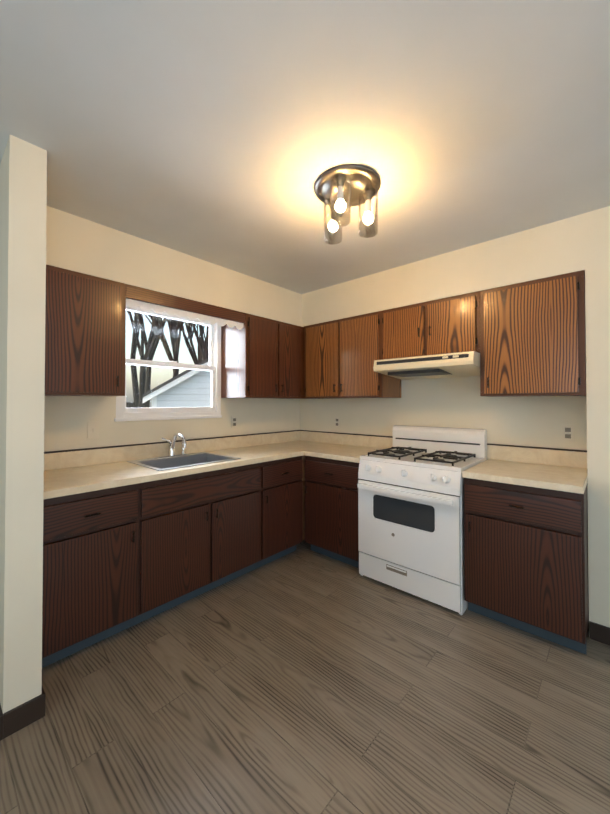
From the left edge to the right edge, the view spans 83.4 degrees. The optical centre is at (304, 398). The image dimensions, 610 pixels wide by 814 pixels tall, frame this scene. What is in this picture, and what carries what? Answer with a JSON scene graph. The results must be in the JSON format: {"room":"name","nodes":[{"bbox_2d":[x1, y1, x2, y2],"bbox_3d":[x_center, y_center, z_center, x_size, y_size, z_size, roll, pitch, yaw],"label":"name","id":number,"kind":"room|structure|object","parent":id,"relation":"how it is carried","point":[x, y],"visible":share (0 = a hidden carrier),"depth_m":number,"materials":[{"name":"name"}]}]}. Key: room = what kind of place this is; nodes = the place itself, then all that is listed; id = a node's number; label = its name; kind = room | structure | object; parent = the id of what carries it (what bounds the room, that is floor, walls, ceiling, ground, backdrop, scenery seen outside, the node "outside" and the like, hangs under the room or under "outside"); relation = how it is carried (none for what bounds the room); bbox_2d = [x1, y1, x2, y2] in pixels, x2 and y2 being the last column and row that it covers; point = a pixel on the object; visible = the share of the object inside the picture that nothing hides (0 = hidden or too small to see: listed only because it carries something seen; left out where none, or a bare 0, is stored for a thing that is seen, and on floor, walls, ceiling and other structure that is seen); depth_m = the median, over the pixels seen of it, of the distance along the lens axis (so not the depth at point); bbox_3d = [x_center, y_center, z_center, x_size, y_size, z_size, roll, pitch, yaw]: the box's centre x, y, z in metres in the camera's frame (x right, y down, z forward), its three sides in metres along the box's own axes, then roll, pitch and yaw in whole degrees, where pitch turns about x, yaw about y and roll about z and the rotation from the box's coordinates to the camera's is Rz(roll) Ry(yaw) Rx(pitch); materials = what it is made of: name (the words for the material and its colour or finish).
{"room":"kitchen","nodes":[
{"label":"kitchen","id":0,"kind":"room"},
{"bbox_2d":[0,540,609,813],"bbox_3d":[-0.171,1.362,-0.640,6.300,0.050,7.300,-1,-1,42],"label":"floor","id":1,"kind":"structure","parent":0,"point":[303,678],"depth_m":1.48,"materials":[{"name":"brown wood"}]},
{"bbox_2d":[254,455,345,550],"bbox_3d":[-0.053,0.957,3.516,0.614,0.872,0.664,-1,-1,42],"label":"base cabinet","id":2,"kind":"object","parent":1,"relation":"on","point":[297,499],"depth_m":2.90,"materials":[{"name":"brown wood"}]},
{"bbox_2d":[44,430,586,498],"bbox_3d":[0.044,0.471,2.156,2.591,0.417,2.571,-1,-1,42],"label":"countertop","id":3,"kind":"structure","parent":2,"relation":"on","point":[73,471],"depth_m":2.44,"materials":[{"name":"laminate"}]},
{"bbox_2d":[155,433,186,458],"bbox_3d":[-0.986,0.365,2.651,0.248,0.193,0.260,-1,-1,42],"label":"faucet","id":4,"kind":"object","parent":3,"relation":"on","point":[171,448],"depth_m":2.69,"materials":[{"name":"silver metal"}]},
{"bbox_2d":[127,452,240,487],"bbox_3d":[-0.900,0.573,2.571,0.515,0.224,0.640,-1,-1,42],"label":"sink","id":5,"kind":"object","parent":3,"relation":"in","point":[168,462],"depth_m":2.65,"materials":[{"name":"silver metal"}]},
{"bbox_2d":[357,425,486,614],"bbox_3d":[0.885,0.809,2.619,0.756,1.143,0.685,-1,-1,42],"label":"stove","id":6,"kind":"object","parent":1,"relation":"on","point":[410,485],"visible":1,"depth_m":2.40,"materials":[{"name":"white metal"}]},
{"bbox_2d":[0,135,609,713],"bbox_3d":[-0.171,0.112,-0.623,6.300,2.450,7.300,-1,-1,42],"label":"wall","id":7,"kind":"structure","parent":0,"point":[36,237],"depth_m":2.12,"materials":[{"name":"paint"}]},
{"bbox_2d":[0,704,7,740],"bbox_3d":[-1.529,1.320,1.652,0.857,0.095,0.016,-1,-1,42],"label":"baseboard","id":8,"kind":"structure","parent":7,"relation":"attached to","point":[3,717],"depth_m":1.37,"materials":[{"name":"black"}]},
{"bbox_2d":[45,265,125,395],"bbox_3d":[-1.464,-0.380,2.144,0.379,0.728,0.518,-1,-1,42],"label":"upper cabinet","id":9,"kind":"object","parent":7,"relation":"attached to","point":[85,315],"depth_m":2.03,"materials":[{"name":"brown wood"}]},
{"bbox_2d":[87,421,98,437],"bbox_3d":[-1.478,0.222,2.397,0.014,0.115,0.072,-1,-1,42],"label":"outlet","id":10,"kind":"object","parent":7,"relation":"attached to","point":[93,429],"visible":1,"depth_m":2.40,"materials":[{"name":"beige plastic"}]},
{"bbox_2d":[114,305,221,421],"bbox_3d":[-1.117,-0.290,2.874,0.122,0.932,0.912,-1,-1,42],"label":"window","id":11,"kind":"structure","parent":7,"relation":"in","point":[123,413],"depth_m":2.90,"materials":[{"name":"white plastic"}]},
{"bbox_2d":[221,323,244,397],"bbox_3d":[-0.965,-0.373,2.699,0.379,0.728,1.059,-1,-1,42],"label":"upper cabinet","id":12,"kind":"object","parent":7,"relation":"attached to","point":[232,339],"depth_m":3.07,"materials":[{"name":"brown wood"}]},
{"bbox_2d":[126,284,244,322],"bbox_3d":[-0.845,-0.694,2.596,0.020,0.088,0.973,-1,-1,42],"label":"valance","id":13,"kind":"object","parent":12,"relation":"attached to","point":[154,297],"visible":0.85,"depth_m":2.51,"materials":[{"name":"brown wood"}]},
{"bbox_2d":[126,298,243,329],"bbox_3d":[-0.856,-0.635,2.604,0.006,0.090,0.965,-1,-1,42],"label":"shade valance","id":14,"kind":"object","parent":13,"relation":"attached to","point":[146,307],"visible":0.58,"depth_m":2.54,"materials":[{"name":"white fabric"}]},
{"bbox_2d":[231,416,237,427],"bbox_3d":[-0.678,0.229,3.290,0.008,0.115,0.072,-1,-1,42],"label":"electrical outlet","id":15,"kind":"object","parent":7,"relation":"attached to","point":[234,421],"visible":1,"depth_m":3.29,"materials":[{"name":"beige plastic"}]},
{"bbox_2d":[245,313,304,398],"bbox_3d":[-0.254,-0.363,3.439,0.445,0.728,1.077,-1,-1,42],"label":"upper cabinet","id":16,"kind":"object","parent":7,"relation":"attached to","point":[274,350],"depth_m":3.17,"materials":[{"name":"brown wood"}]},
{"bbox_2d":[305,319,340,398],"bbox_3d":[0.277,-0.363,3.431,0.480,0.728,0.379,-1,-1,42],"label":"upper cabinet","id":17,"kind":"object","parent":7,"relation":"attached to","point":[322,340],"depth_m":3.27,"materials":[{"name":"brown wood"}]},
{"bbox_2d":[334,417,339,427],"bbox_3d":[0.340,0.254,3.619,0.072,0.115,0.008,-1,-1,42],"label":"electrical outlet","id":18,"kind":"object","parent":7,"relation":"attached to","point":[336,422],"visible":1,"depth_m":3.62,"materials":[{"name":"beige plastic"}]},
{"bbox_2d":[341,311,380,397],"bbox_3d":[0.593,-0.367,3.147,0.472,0.728,0.379,-1,-1,42],"label":"upper cabinet","id":19,"kind":"object","parent":7,"relation":"attached to","point":[360,334],"depth_m":2.99,"materials":[{"name":"brown wood"}]},
{"bbox_2d":[381,302,424,397],"bbox_3d":[0.884,-0.370,2.885,0.416,0.728,0.379,-1,-1,42],"label":"upper cabinet","id":20,"kind":"object","parent":7,"relation":"attached to","point":[402,328],"depth_m":2.75,"materials":[{"name":"brown wood"}]},
{"bbox_2d":[373,351,479,379],"bbox_3d":[0.995,-0.240,2.695,0.752,0.133,0.507,-1,-1,42],"label":"range hood","id":21,"kind":"object","parent":20,"relation":"attached to","point":[463,364],"visible":0.98,"depth_m":2.54,"materials":[{"name":"beige metal"}]},
{"bbox_2d":[425,289,488,396],"bbox_3d":[1.195,-0.374,2.604,0.422,0.728,0.379,-1,-1,42],"label":"upper cabinet","id":22,"kind":"object","parent":7,"relation":"attached to","point":[459,323],"depth_m":2.43,"materials":[{"name":"brown wood"}]},
{"bbox_2d":[489,270,585,396],"bbox_3d":[1.524,-0.378,2.309,0.578,0.728,0.379,-1,-1,42],"label":"upper cabinet","id":23,"kind":"object","parent":7,"relation":"attached to","point":[526,339],"depth_m":2.12,"materials":[{"name":"brown wood"}]},
{"bbox_2d":[561,424,574,441],"bbox_3d":[1.782,0.236,2.321,0.072,0.115,0.008,-1,-1,42],"label":"electrical outlet","id":24,"kind":"object","parent":7,"relation":"attached to","point":[567,432],"visible":1,"depth_m":2.32,"materials":[{"name":"beige plastic"}]},
{"bbox_2d":[589,621,609,644],"bbox_3d":[2.879,1.309,0.830,3.373,0.095,0.014,-1,-1,42],"label":"baseboard","id":25,"kind":"structure","parent":7,"relation":"attached to","point":[597,632],"depth_m":1.93,"materials":[{"name":"black"}]},
{"bbox_2d":[0,0,609,293],"bbox_3d":[-0.171,-1.138,-0.606,6.300,0.050,7.300,-1,-1,42],"label":"ceiling","id":26,"kind":"structure","parent":0,"point":[225,133],"depth_m":1.33,"materials":[{"name":"paint"}]},
{"bbox_2d":[314,164,380,244],"bbox_3d":[0.215,-0.964,1.749,0.336,0.235,0.336,-1,-1,42],"label":"ceiling light","id":27,"kind":"object","parent":26,"relation":"attached to","point":[345,188],"visible":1,"depth_m":1.70,"materials":[{"name":"silver metal"}]},
{"label":"outside","id":28,"kind":"structure","parent":0,"visible":0},
{"bbox_3d":[-19.066,2.270,27.803,59.840,0.100,70.000,-1,-1,42],"label":"ground","id":29,"kind":"structure","parent":28,"visible":0},
{"bbox_2d":[126,402,147,407],"bbox_3d":[-7.287,1.062,10.876,0.080,1.860,4.585,-1,-1,42],"label":"fence","id":30,"kind":"object","parent":29,"relation":"on","point":[134,404],"depth_m":12.29,"materials":[{"name":"grey"}]},
{"bbox_2d":[127,311,208,407],"bbox_3d":[-10.458,-6.994,28.172,21.937,18.492,15.944,-1,-1,42],"label":"trees","id":31,"kind":"object","parent":29,"relation":"on","point":[137,322],"depth_m":21.85,"materials":[{"name":"black plant"}]},
{"bbox_2d":[143,358,210,406],"bbox_3d":[-2.617,-0.016,13.833,6.500,4.096,5.430,0,-1,-18],"label":"garage","id":32,"kind":"structure","parent":29,"relation":"on","point":[205,392],"depth_m":10.80,"materials":[{"name":"grey"}]}
]}

